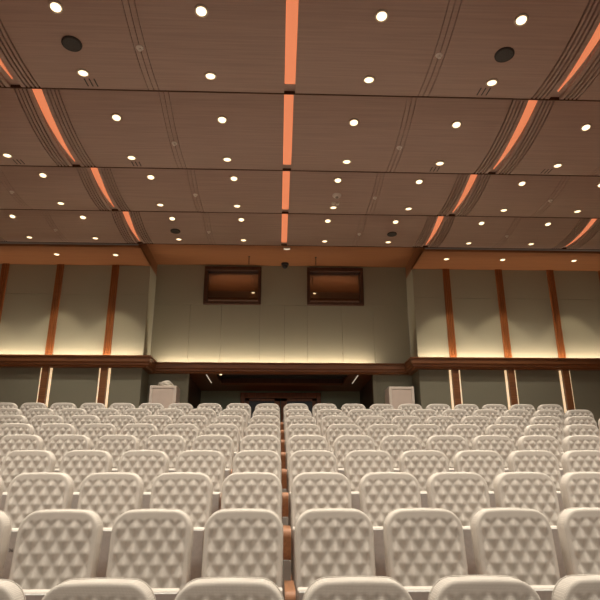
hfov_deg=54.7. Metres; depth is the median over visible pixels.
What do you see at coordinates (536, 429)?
seat
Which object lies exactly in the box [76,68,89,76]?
recessed light
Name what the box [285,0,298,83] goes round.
light
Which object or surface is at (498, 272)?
trim
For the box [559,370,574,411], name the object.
trim
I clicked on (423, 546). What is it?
seat
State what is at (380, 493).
seat
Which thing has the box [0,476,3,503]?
seat
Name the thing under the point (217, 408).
seat
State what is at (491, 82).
recessed light
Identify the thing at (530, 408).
seat
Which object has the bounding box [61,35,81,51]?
ceiling speaker
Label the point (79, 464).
seat
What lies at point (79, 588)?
seat
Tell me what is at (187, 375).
trim
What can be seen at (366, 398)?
wall
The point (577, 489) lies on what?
seat
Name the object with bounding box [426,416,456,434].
seat
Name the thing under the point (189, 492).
seat
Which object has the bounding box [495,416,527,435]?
seat
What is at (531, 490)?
seat
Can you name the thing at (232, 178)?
recessed light
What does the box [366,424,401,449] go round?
seat
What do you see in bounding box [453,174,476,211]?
light
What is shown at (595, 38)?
light
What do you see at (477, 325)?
wall
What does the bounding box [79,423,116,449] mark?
seat
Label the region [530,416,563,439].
seat
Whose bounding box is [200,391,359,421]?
wall
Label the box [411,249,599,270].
ceiling
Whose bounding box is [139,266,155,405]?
wall
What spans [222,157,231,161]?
recessed light
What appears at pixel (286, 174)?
light
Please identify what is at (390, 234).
ceiling speaker
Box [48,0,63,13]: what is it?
recessed light
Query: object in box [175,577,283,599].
seat
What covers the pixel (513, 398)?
trim
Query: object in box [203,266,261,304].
window
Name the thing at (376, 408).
seat
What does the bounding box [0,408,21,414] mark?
seat
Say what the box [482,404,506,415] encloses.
seat
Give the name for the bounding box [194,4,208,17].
recessed light
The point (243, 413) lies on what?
seat
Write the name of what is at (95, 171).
light
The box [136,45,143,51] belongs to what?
sprinkler
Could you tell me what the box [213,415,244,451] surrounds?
seat
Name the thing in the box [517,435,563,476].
seat
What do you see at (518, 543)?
seat
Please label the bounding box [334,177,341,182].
recessed light
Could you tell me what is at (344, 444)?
seat
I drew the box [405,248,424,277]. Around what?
trim
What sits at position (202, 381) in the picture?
ceiling
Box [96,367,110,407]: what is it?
trim
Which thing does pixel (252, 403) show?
door
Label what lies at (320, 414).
seat
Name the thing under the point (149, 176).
recessed light
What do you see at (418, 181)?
recessed light
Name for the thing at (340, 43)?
ceiling
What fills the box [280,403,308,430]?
seat
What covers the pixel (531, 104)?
light
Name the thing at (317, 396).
doorway
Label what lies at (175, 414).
seat
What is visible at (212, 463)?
seat
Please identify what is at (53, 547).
seat
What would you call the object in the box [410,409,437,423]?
seat
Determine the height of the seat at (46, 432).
1.006 m
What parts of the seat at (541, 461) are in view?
backrest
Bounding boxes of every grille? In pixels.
[63,38,80,50]
[496,49,512,61]
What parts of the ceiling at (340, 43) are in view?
edge trim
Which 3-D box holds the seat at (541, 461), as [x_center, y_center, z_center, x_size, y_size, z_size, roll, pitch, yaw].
[2.179,1.855,5.204,0.513,1.006,0.522,1,-18,-2]
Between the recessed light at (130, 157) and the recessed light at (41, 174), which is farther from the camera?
the recessed light at (41, 174)
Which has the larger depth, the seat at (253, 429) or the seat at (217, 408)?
the seat at (217, 408)
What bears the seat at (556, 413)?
on the floor
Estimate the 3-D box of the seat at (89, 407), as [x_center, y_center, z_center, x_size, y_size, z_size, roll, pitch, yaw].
[-3.735,2.274,10.098,0.513,1.006,0.522,1,-18,-2]
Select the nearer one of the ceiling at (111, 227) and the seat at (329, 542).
the seat at (329, 542)
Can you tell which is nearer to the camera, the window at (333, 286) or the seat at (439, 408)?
the seat at (439, 408)
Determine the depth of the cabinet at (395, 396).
12.06 m
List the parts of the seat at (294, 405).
backrest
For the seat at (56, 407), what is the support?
on the floor
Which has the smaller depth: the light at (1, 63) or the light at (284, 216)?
the light at (1, 63)
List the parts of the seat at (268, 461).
backrest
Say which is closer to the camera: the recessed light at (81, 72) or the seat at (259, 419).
the recessed light at (81, 72)
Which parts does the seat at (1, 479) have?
backrest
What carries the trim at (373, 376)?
attached to the wall at (366, 398)
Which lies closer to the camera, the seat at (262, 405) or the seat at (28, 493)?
the seat at (28, 493)
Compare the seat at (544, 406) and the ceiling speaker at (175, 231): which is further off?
the ceiling speaker at (175, 231)
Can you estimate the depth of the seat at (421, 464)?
5.38 m
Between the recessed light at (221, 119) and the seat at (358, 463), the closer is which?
the seat at (358, 463)
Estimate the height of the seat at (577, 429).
1.006 m
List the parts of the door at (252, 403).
pane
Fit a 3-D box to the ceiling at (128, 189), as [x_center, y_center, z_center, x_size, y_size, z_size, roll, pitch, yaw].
[-0.247,-1.899,9.281,16.760,0.320,1.764,1,-18,-2]
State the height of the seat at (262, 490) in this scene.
1.006 m
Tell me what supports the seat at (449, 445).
on the floor
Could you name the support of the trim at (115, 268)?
attached to the wall at (83, 306)
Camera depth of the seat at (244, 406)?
10.43 m
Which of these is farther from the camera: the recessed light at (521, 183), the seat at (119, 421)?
the recessed light at (521, 183)
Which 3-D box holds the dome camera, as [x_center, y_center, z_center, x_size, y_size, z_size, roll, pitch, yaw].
[-0.348,-0.784,13.406,0.170,0.125,0.170,1,-18,-2]
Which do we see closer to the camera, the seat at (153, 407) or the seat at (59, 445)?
the seat at (59, 445)
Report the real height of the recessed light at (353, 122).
0.037 m
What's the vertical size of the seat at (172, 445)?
1.006 m
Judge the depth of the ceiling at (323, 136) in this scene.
7.33 m
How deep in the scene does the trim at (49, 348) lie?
12.32 m
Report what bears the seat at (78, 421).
on the floor
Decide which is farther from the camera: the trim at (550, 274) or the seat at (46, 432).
the trim at (550, 274)
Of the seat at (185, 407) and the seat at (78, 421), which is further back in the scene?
the seat at (185, 407)
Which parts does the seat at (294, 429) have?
armrest, backrest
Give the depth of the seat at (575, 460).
5.45 m
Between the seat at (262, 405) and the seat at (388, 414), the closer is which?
the seat at (388, 414)
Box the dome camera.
[281,262,288,268]
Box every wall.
[0,264,149,408]
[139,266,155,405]
[146,265,412,403]
[189,377,200,408]
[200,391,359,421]
[360,377,372,408]
[406,270,420,405]
[412,269,599,428]
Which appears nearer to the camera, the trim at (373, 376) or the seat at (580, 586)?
the seat at (580, 586)
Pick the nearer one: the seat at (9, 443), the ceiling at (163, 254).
the seat at (9, 443)
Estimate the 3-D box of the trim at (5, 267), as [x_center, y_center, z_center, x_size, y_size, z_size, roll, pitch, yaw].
[-6.402,0.235,12.284,0.155,2.155,0.042,1,-18,-2]
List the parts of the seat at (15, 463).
backrest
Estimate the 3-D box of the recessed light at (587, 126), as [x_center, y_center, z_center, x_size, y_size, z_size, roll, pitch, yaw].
[3.583,-2.162,7.263,0.129,0.037,0.126,-2,-18,5]
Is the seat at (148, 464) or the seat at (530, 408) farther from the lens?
the seat at (530, 408)
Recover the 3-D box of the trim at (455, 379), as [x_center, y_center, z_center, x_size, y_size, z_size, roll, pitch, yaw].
[3.270,2.380,11.941,0.232,1.924,0.084,1,-18,-2]
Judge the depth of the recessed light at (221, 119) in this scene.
7.08 m
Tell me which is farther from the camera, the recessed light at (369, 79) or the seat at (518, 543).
the recessed light at (369, 79)
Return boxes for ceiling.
[0,0,599,101]
[0,88,599,176]
[0,166,599,218]
[0,210,599,249]
[0,242,599,250]
[0,244,151,266]
[147,244,415,266]
[190,374,371,390]
[221,376,342,378]
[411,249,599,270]
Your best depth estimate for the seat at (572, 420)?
8.58 m
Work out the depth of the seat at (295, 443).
6.37 m
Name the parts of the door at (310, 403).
pane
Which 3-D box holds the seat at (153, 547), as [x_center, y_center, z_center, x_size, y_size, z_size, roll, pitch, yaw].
[-0.867,1.638,3.049,0.513,1.006,0.522,1,-18,-2]
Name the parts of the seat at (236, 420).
backrest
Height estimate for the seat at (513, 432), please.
1.006 m
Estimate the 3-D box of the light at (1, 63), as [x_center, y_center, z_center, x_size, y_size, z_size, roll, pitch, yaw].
[-2.997,-2.671,5.342,0.112,0.274,1.590,1,-18,-2]
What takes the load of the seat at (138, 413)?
on the floor
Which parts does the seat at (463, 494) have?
backrest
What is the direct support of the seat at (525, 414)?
on the floor
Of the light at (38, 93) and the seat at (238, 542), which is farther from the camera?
the light at (38, 93)
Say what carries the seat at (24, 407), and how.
on the floor
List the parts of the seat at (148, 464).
backrest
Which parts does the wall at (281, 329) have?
wall panel, wall panel, wall panel, wall panel, wall panel, wall panel, wall panel, wall panel, wall panel, wall panel, wall panel, wall panel, wall panel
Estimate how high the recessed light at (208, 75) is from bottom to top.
0.020 m
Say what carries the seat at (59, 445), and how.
on the floor
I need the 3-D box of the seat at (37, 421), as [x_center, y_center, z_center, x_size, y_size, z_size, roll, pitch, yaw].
[-3.659,2.084,8.057,0.513,1.006,0.522,1,-18,-2]
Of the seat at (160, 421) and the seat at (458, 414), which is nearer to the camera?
the seat at (160, 421)
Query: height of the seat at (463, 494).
1.006 m
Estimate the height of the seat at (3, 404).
1.006 m
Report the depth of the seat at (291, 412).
9.44 m
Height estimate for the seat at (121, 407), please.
1.006 m
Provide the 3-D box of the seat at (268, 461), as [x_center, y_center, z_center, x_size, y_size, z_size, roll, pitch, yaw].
[-0.423,1.829,5.110,0.513,1.006,0.522,1,-18,-2]
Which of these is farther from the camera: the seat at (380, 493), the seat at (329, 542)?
the seat at (380, 493)
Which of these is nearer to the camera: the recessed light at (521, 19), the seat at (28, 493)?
the seat at (28, 493)
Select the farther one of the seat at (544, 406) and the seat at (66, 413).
the seat at (544, 406)
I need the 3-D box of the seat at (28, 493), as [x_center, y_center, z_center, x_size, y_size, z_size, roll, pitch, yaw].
[-1.946,1.718,4.033,0.513,1.006,0.522,1,-18,-2]
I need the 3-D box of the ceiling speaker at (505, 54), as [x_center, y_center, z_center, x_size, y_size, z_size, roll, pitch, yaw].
[2.011,-2.410,5.702,0.190,0.029,0.189,-2,-18,6]
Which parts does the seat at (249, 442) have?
backrest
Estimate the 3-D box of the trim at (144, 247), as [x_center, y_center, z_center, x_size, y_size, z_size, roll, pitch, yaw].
[-3.300,-0.945,12.623,0.040,0.294,1.665,1,-18,-2]
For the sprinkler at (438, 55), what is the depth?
5.69 m
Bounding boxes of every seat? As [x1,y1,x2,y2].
[0,402,17,408]
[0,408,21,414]
[0,415,27,424]
[0,423,34,439]
[0,435,43,470]
[0,450,55,510]
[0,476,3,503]
[0,510,11,578]
[0,579,25,599]
[2,472,73,579]
[9,509,102,599]
[20,403,46,415]
[24,408,54,423]
[30,415,63,434]
[37,423,75,449]
[42,578,155,599]
[46,435,91,472]
[50,403,76,414]
[58,408,86,423]
[59,450,112,508]
[67,415,100,434]
[77,472,143,577]
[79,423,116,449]
[80,403,105,414]
[90,408,119,422]
[95,435,138,471]
[104,415,136,434]
[106,509,193,599]
[109,403,134,414]
[117,450,169,508]
[121,423,157,449]
[123,408,151,423]
[139,403,163,414]
[141,415,172,434]
[144,435,186,472]
[149,472,212,580]
[156,408,183,423]
[163,424,198,450]
[168,403,192,414]
[175,450,225,513]
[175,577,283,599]
[177,415,208,435]
[188,409,215,424]
[192,435,233,477]
[197,403,221,416]
[201,508,282,594]
[204,424,239,457]
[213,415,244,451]
[220,409,247,436]
[220,450,280,509]
[221,472,281,520]
[226,403,250,425]
[230,435,280,473]
[245,424,280,441]
[249,415,279,428]
[252,409,279,419]
[255,403,279,412]
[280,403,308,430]
[280,409,311,442]
[281,415,315,468]
[281,424,320,469]
[281,435,327,491]
[282,450,337,526]
[283,472,351,596]
[284,508,375,599]
[302,576,411,599]
[312,404,336,420]
[316,409,343,427]
[320,416,350,438]
[326,424,361,453]
[334,435,374,474]
[341,404,365,415]
[344,450,393,509]
[347,409,374,424]
[356,416,386,434]
[359,472,421,575]
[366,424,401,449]
[369,404,393,415]
[379,409,406,423]
[380,435,421,471]
[383,508,467,599]
[391,416,421,434]
[398,404,421,415]
[399,450,448,507]
[406,424,441,449]
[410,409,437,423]
[426,404,450,415]
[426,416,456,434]
[426,435,467,471]
[426,472,490,574]
[428,575,540,599]
[441,409,468,423]
[446,424,481,449]
[453,450,504,507]
[454,404,478,415]
[460,416,492,434]
[470,507,560,599]
[472,409,500,424]
[472,435,514,471]
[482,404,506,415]
[485,424,521,450]
[493,472,565,577]
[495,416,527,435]
[503,409,531,424]
[507,450,563,512]
[509,404,535,416]
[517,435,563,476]
[524,424,563,454]
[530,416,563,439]
[534,410,564,429]
[537,404,564,419]
[552,574,599,599]
[556,507,599,575]
[559,472,599,508]
[561,450,599,473]
[562,435,599,452]
[563,424,599,437]
[564,410,593,418]
[564,416,597,427]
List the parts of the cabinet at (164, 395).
panel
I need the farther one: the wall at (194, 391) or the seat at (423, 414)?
the wall at (194, 391)
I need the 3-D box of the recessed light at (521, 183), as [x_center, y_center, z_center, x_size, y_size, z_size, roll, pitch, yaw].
[3.511,-1.842,9.166,0.129,0.037,0.126,-2,-18,5]
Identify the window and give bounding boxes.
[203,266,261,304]
[307,267,363,305]
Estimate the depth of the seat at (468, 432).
7.47 m
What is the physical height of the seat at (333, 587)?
1.006 m
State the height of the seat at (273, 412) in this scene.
1.006 m
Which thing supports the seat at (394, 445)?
on the floor
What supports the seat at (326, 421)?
on the floor
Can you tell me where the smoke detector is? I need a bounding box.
[332,193,340,198]
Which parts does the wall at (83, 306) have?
wall panel, wall panel, wall panel, wall panel, wall panel, wall panel, wall panel, wall panel, wall panel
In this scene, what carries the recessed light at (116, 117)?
in the ceiling at (323, 136)
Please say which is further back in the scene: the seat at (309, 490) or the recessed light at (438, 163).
the recessed light at (438, 163)
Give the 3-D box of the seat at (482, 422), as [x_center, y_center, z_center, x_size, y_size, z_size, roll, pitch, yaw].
[2.585,2.145,8.284,0.513,1.006,0.522,1,-18,-2]
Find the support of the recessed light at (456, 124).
in the ceiling at (323, 136)
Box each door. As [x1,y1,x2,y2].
[245,399,279,417]
[281,399,315,429]
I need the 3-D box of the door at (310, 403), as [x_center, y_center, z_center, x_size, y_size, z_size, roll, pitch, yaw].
[-0.033,3.363,14.619,0.900,1.734,0.100,1,-18,-2]
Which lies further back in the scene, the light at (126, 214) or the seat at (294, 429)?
the light at (126, 214)
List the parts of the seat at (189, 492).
backrest, seat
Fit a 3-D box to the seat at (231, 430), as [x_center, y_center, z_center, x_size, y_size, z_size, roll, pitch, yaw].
[-1.019,2.014,7.131,0.513,1.006,0.522,1,-18,-2]
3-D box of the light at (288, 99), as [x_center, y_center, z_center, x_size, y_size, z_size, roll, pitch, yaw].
[-0.150,-2.232,7.306,0.112,0.274,1.560,1,-18,-2]
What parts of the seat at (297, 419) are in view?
armrest, backrest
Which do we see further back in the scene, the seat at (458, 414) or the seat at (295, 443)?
the seat at (458, 414)
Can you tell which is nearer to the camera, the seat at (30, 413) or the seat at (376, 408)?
the seat at (30, 413)
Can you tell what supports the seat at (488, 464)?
on the floor
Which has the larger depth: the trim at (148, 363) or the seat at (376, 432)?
the trim at (148, 363)
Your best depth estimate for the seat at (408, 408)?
10.54 m
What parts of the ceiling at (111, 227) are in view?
edge trim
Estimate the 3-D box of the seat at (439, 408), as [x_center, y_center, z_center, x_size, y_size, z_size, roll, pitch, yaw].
[2.509,2.335,10.325,0.513,1.006,0.522,1,-18,-2]
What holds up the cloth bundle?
on the cabinet at (164, 395)
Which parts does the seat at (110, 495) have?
backrest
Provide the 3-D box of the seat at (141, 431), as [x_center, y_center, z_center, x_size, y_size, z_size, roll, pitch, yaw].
[-2.060,2.004,7.094,0.513,1.006,0.522,1,-18,-2]
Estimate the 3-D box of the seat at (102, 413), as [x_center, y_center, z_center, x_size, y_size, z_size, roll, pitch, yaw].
[-3.176,2.184,9.096,0.513,1.006,0.522,1,-18,-2]
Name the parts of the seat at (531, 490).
backrest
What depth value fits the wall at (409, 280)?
12.81 m
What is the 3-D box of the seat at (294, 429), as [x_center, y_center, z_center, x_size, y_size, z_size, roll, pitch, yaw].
[0.022,2.025,7.169,0.513,1.006,0.522,1,-18,-2]
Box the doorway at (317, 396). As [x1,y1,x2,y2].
[240,393,320,403]
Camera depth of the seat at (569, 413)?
9.62 m
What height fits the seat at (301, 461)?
1.006 m
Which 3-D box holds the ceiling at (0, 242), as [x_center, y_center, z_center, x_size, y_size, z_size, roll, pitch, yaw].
[-0.128,-3.813,6.509,17.000,0.100,22.000,1,-18,-2]
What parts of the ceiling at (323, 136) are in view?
edge trim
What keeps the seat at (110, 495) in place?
on the floor
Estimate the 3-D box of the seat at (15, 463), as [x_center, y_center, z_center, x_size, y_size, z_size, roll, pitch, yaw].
[-2.504,1.809,5.034,0.513,1.006,0.522,1,-18,-2]
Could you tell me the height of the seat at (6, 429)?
1.006 m
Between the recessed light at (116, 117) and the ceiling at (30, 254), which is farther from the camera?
the ceiling at (30, 254)
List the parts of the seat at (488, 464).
backrest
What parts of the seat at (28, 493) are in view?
backrest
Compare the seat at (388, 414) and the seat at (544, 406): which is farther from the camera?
the seat at (544, 406)
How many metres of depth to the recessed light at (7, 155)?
7.71 m
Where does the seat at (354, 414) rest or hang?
on the floor
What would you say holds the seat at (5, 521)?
on the floor
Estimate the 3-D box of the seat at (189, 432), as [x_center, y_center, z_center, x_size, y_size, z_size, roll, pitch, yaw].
[-1.539,2.009,7.112,0.513,1.006,0.522,1,-18,-2]
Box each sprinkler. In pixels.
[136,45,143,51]
[435,53,442,58]
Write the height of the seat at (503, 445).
1.006 m
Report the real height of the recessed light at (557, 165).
0.019 m
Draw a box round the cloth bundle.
[158,380,173,385]
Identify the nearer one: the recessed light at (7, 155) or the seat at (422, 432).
the seat at (422, 432)
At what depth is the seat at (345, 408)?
10.51 m
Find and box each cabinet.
[149,385,179,408]
[385,387,414,408]
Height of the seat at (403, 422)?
1.006 m
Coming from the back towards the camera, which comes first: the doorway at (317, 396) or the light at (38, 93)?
the doorway at (317, 396)
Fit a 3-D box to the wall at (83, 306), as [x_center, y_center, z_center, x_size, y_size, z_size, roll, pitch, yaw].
[-6.033,1.236,12.051,5.496,4.204,0.110,1,-18,-2]
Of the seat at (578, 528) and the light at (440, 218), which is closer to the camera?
the seat at (578, 528)
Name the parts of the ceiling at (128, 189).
edge trim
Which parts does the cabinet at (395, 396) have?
panel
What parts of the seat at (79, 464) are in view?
backrest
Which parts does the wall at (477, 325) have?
wall panel, wall panel, wall panel, wall panel, wall panel, wall panel, wall panel, wall panel, wall panel, wall panel, wall panel, wall panel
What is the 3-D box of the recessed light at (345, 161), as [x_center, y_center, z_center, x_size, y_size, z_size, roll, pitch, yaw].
[0.636,-1.883,7.886,0.129,0.019,0.129,-2,-18,5]
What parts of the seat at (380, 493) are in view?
seat, backrest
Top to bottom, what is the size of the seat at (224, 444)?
1.006 m
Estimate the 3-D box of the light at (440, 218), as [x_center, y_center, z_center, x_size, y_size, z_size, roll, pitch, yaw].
[2.625,-1.492,11.149,0.112,0.274,1.590,1,-18,-2]
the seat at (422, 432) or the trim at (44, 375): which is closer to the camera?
the seat at (422, 432)
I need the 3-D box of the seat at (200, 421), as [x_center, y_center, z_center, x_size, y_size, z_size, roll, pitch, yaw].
[-1.577,2.105,8.133,0.513,1.006,0.522,1,-18,-2]
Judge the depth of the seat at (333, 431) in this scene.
7.41 m
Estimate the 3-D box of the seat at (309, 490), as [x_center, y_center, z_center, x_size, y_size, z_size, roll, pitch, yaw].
[0.136,1.738,4.109,0.513,1.006,0.522,1,-18,-2]
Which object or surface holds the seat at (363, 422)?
on the floor
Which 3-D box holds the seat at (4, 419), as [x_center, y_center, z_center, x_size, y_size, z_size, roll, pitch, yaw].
[-4.179,2.079,8.038,0.513,1.006,0.522,1,-18,-2]
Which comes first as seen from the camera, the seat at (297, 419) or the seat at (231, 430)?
the seat at (231, 430)
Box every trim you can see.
[0,263,9,321]
[0,354,599,374]
[36,367,52,407]
[45,264,64,354]
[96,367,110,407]
[103,265,119,354]
[138,244,156,275]
[185,374,189,402]
[372,375,375,403]
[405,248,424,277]
[442,269,456,356]
[449,369,462,408]
[495,269,511,356]
[504,369,518,408]
[546,270,565,357]
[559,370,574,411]
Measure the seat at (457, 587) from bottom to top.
1.006 m
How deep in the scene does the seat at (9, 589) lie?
2.30 m
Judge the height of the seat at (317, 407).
1.006 m
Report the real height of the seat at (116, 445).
1.006 m
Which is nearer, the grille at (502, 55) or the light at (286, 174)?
the grille at (502, 55)
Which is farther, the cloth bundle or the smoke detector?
the cloth bundle
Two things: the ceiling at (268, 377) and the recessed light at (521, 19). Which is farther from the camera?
the ceiling at (268, 377)
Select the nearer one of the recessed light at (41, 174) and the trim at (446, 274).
the recessed light at (41, 174)
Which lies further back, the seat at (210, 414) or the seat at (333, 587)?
the seat at (210, 414)
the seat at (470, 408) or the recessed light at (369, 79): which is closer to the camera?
the recessed light at (369, 79)
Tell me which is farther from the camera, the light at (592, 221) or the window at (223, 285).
the window at (223, 285)
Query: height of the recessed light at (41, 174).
0.037 m
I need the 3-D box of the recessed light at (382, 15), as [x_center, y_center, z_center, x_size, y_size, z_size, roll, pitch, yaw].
[0.747,-2.596,5.303,0.129,0.036,0.126,-2,-18,5]
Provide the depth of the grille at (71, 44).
5.54 m
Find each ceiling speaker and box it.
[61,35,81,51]
[170,229,179,233]
[387,232,396,236]
[494,47,514,62]
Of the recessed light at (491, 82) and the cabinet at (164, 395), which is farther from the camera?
the cabinet at (164, 395)
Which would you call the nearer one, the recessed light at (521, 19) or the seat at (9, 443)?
the recessed light at (521, 19)
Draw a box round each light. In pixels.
[0,59,12,78]
[2,152,12,157]
[32,89,74,161]
[39,172,47,177]
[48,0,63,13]
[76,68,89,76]
[91,168,113,206]
[111,113,121,121]
[123,211,139,240]
[127,155,135,159]
[147,174,154,179]
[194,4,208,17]
[204,72,216,79]
[217,115,226,123]
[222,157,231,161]
[230,175,237,180]
[281,214,287,241]
[282,171,289,208]
[283,95,293,164]
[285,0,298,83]
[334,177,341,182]
[342,159,350,163]
[349,118,358,126]
[363,75,374,83]
[375,9,388,22]
[415,179,422,184]
[426,216,443,243]
[435,161,444,165]
[451,120,461,128]
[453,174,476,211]
[485,78,497,86]
[493,100,537,168]
[514,13,528,26]
[518,180,525,185]
[553,163,562,167]
[558,23,599,91]
[566,219,595,246]
[580,123,590,130]
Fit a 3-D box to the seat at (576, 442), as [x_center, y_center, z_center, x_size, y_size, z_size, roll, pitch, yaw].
[3.211,1.960,6.263,0.573,1.006,0.522,1,-18,-2]
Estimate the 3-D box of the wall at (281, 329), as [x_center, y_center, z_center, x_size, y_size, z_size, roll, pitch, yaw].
[-0.418,1.410,13.085,5.800,4.494,0.460,1,-18,-2]
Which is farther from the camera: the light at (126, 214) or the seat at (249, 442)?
the light at (126, 214)
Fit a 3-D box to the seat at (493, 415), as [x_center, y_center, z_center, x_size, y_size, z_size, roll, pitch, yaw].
[3.068,2.246,9.323,0.513,1.006,0.522,1,-18,-2]

